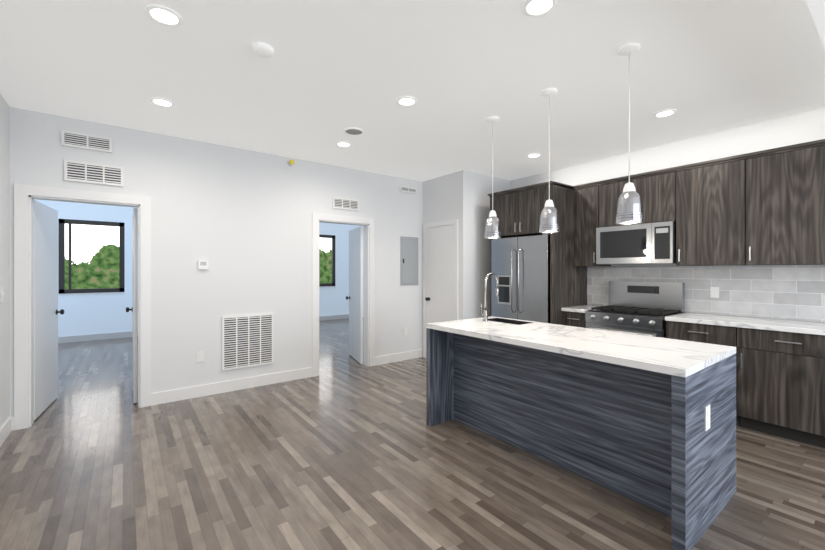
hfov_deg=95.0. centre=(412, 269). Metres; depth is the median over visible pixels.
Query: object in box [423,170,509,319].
wall
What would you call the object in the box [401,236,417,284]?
panel
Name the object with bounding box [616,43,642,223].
pendant light
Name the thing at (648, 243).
microwave
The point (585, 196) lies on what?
upper cabinet
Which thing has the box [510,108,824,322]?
wall
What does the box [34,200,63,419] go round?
door
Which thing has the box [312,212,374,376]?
door frame
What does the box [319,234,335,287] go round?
window
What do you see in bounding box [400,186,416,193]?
air vent
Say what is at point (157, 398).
baseboard
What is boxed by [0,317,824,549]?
floor
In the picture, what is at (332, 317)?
baseboard
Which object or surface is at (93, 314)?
wall
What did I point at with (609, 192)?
upper cabinet
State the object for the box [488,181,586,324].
surround
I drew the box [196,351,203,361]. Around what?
outlet
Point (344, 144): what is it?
recessed light
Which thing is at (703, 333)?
base cabinet
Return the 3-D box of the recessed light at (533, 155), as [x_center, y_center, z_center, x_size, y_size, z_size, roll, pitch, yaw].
[1.528,-1.440,4.760,0.176,0.010,0.176,0,0,-37]
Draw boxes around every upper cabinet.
[573,183,610,266]
[597,175,632,226]
[633,167,676,224]
[676,155,740,265]
[741,139,824,264]
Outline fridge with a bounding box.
[492,234,549,322]
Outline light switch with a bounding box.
[0,287,4,301]
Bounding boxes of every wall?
[0,94,9,427]
[10,107,422,415]
[34,199,363,336]
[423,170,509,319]
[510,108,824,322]
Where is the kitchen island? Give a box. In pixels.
[426,328,735,549]
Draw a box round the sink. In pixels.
[488,316,537,323]
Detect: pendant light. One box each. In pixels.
[484,116,500,238]
[539,88,559,232]
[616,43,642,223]
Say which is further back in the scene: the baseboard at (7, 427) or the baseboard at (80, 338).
the baseboard at (80, 338)
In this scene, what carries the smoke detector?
attached to the ceiling at (320, 80)
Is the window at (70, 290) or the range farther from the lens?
the window at (70, 290)
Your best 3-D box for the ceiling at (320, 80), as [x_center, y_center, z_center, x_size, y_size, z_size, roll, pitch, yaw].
[-0.102,-1.490,4.259,9.000,0.115,13.700,0,0,-37]
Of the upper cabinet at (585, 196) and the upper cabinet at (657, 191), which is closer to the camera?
the upper cabinet at (657, 191)
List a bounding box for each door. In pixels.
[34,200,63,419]
[126,208,137,402]
[346,226,362,363]
[425,225,453,323]
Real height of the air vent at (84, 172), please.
0.194 m
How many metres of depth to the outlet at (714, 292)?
3.98 m
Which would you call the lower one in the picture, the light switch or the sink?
the sink
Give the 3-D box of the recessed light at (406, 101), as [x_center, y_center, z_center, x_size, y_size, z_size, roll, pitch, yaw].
[-0.048,-1.440,3.232,0.176,0.010,0.176,0,0,-37]
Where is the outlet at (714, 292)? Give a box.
[710,287,718,297]
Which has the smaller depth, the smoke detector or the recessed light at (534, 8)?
the recessed light at (534, 8)
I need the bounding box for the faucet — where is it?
[480,273,498,320]
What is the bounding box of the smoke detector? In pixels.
[253,42,273,57]
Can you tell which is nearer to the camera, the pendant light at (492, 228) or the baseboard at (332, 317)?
the pendant light at (492, 228)
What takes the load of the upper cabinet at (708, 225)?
attached to the wall at (804, 127)
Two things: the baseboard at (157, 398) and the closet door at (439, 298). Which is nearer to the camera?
the baseboard at (157, 398)
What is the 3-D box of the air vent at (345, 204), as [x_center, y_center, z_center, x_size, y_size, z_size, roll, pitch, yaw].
[-0.940,-0.932,5.342,0.404,0.154,0.018,0,0,-37]
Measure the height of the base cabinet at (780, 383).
0.912 m
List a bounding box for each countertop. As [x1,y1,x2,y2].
[426,317,735,375]
[561,305,824,334]
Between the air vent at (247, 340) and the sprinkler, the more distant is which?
the sprinkler
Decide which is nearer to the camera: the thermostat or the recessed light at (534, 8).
the recessed light at (534, 8)
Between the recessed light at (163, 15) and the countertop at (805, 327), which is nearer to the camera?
the recessed light at (163, 15)
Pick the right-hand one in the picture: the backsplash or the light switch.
the backsplash
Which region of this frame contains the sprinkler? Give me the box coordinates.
[288,160,293,165]
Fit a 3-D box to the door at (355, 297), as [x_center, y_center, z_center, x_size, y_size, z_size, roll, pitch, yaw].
[-0.936,0.377,6.001,0.099,2.068,0.740,0,0,-23]
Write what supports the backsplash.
attached to the wall at (804, 127)
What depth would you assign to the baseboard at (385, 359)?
5.89 m
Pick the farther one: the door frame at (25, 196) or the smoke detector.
the door frame at (25, 196)
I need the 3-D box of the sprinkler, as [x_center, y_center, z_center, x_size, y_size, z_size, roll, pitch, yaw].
[-1.551,-1.377,4.841,0.070,0.070,0.071,0,0,-37]
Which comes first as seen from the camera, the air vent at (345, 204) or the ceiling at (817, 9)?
the ceiling at (817, 9)
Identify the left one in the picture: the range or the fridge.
the fridge
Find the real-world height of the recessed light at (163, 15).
0.010 m
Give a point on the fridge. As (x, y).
(521, 268)
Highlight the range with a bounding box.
[585,281,684,337]
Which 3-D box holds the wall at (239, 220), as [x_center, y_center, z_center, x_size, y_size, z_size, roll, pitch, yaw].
[-1.786,-0.012,4.787,4.820,2.870,0.120,0,0,-37]
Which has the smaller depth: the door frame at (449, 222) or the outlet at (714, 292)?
the outlet at (714, 292)
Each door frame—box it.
[14,184,150,429]
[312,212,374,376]
[423,219,457,357]
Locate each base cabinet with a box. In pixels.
[563,311,585,327]
[666,321,734,346]
[735,327,824,447]
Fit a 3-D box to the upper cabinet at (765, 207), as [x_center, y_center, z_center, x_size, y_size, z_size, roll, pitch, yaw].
[3.414,-0.553,3.421,0.338,1.012,0.550,0,0,-37]
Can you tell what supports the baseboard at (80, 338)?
attached to the wall at (93, 314)
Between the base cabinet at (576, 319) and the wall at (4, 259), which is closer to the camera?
the wall at (4, 259)
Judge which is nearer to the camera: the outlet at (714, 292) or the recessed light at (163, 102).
the recessed light at (163, 102)
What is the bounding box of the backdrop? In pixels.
[65,224,331,288]
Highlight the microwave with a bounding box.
[596,221,675,264]
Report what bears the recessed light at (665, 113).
in the ceiling at (320, 80)
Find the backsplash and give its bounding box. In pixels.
[587,265,824,322]
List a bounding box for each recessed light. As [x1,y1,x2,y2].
[145,5,181,25]
[150,97,174,106]
[336,142,350,146]
[397,96,416,105]
[523,0,556,16]
[527,153,540,157]
[654,109,676,117]
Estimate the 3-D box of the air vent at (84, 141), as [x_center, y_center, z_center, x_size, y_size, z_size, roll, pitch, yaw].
[-3.147,-1.242,3.661,0.374,0.144,0.018,0,0,-37]
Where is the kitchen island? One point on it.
(648, 421)
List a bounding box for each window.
[58,219,124,294]
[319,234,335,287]
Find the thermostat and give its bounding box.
[198,260,207,268]
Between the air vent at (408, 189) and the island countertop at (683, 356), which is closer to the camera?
the island countertop at (683, 356)
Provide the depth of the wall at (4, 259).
3.21 m
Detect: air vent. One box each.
[61,130,111,152]
[64,159,123,186]
[222,313,273,370]
[333,197,358,210]
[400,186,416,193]
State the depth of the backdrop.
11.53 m
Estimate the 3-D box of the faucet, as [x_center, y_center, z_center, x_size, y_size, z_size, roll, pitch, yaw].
[0.755,0.258,3.704,0.212,0.468,0.089,0,0,-37]
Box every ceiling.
[0,0,824,181]
[806,0,824,48]
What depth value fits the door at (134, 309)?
4.01 m
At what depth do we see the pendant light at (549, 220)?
3.02 m
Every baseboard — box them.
[0,416,13,446]
[58,331,131,342]
[151,367,311,405]
[319,313,363,320]
[375,349,422,364]

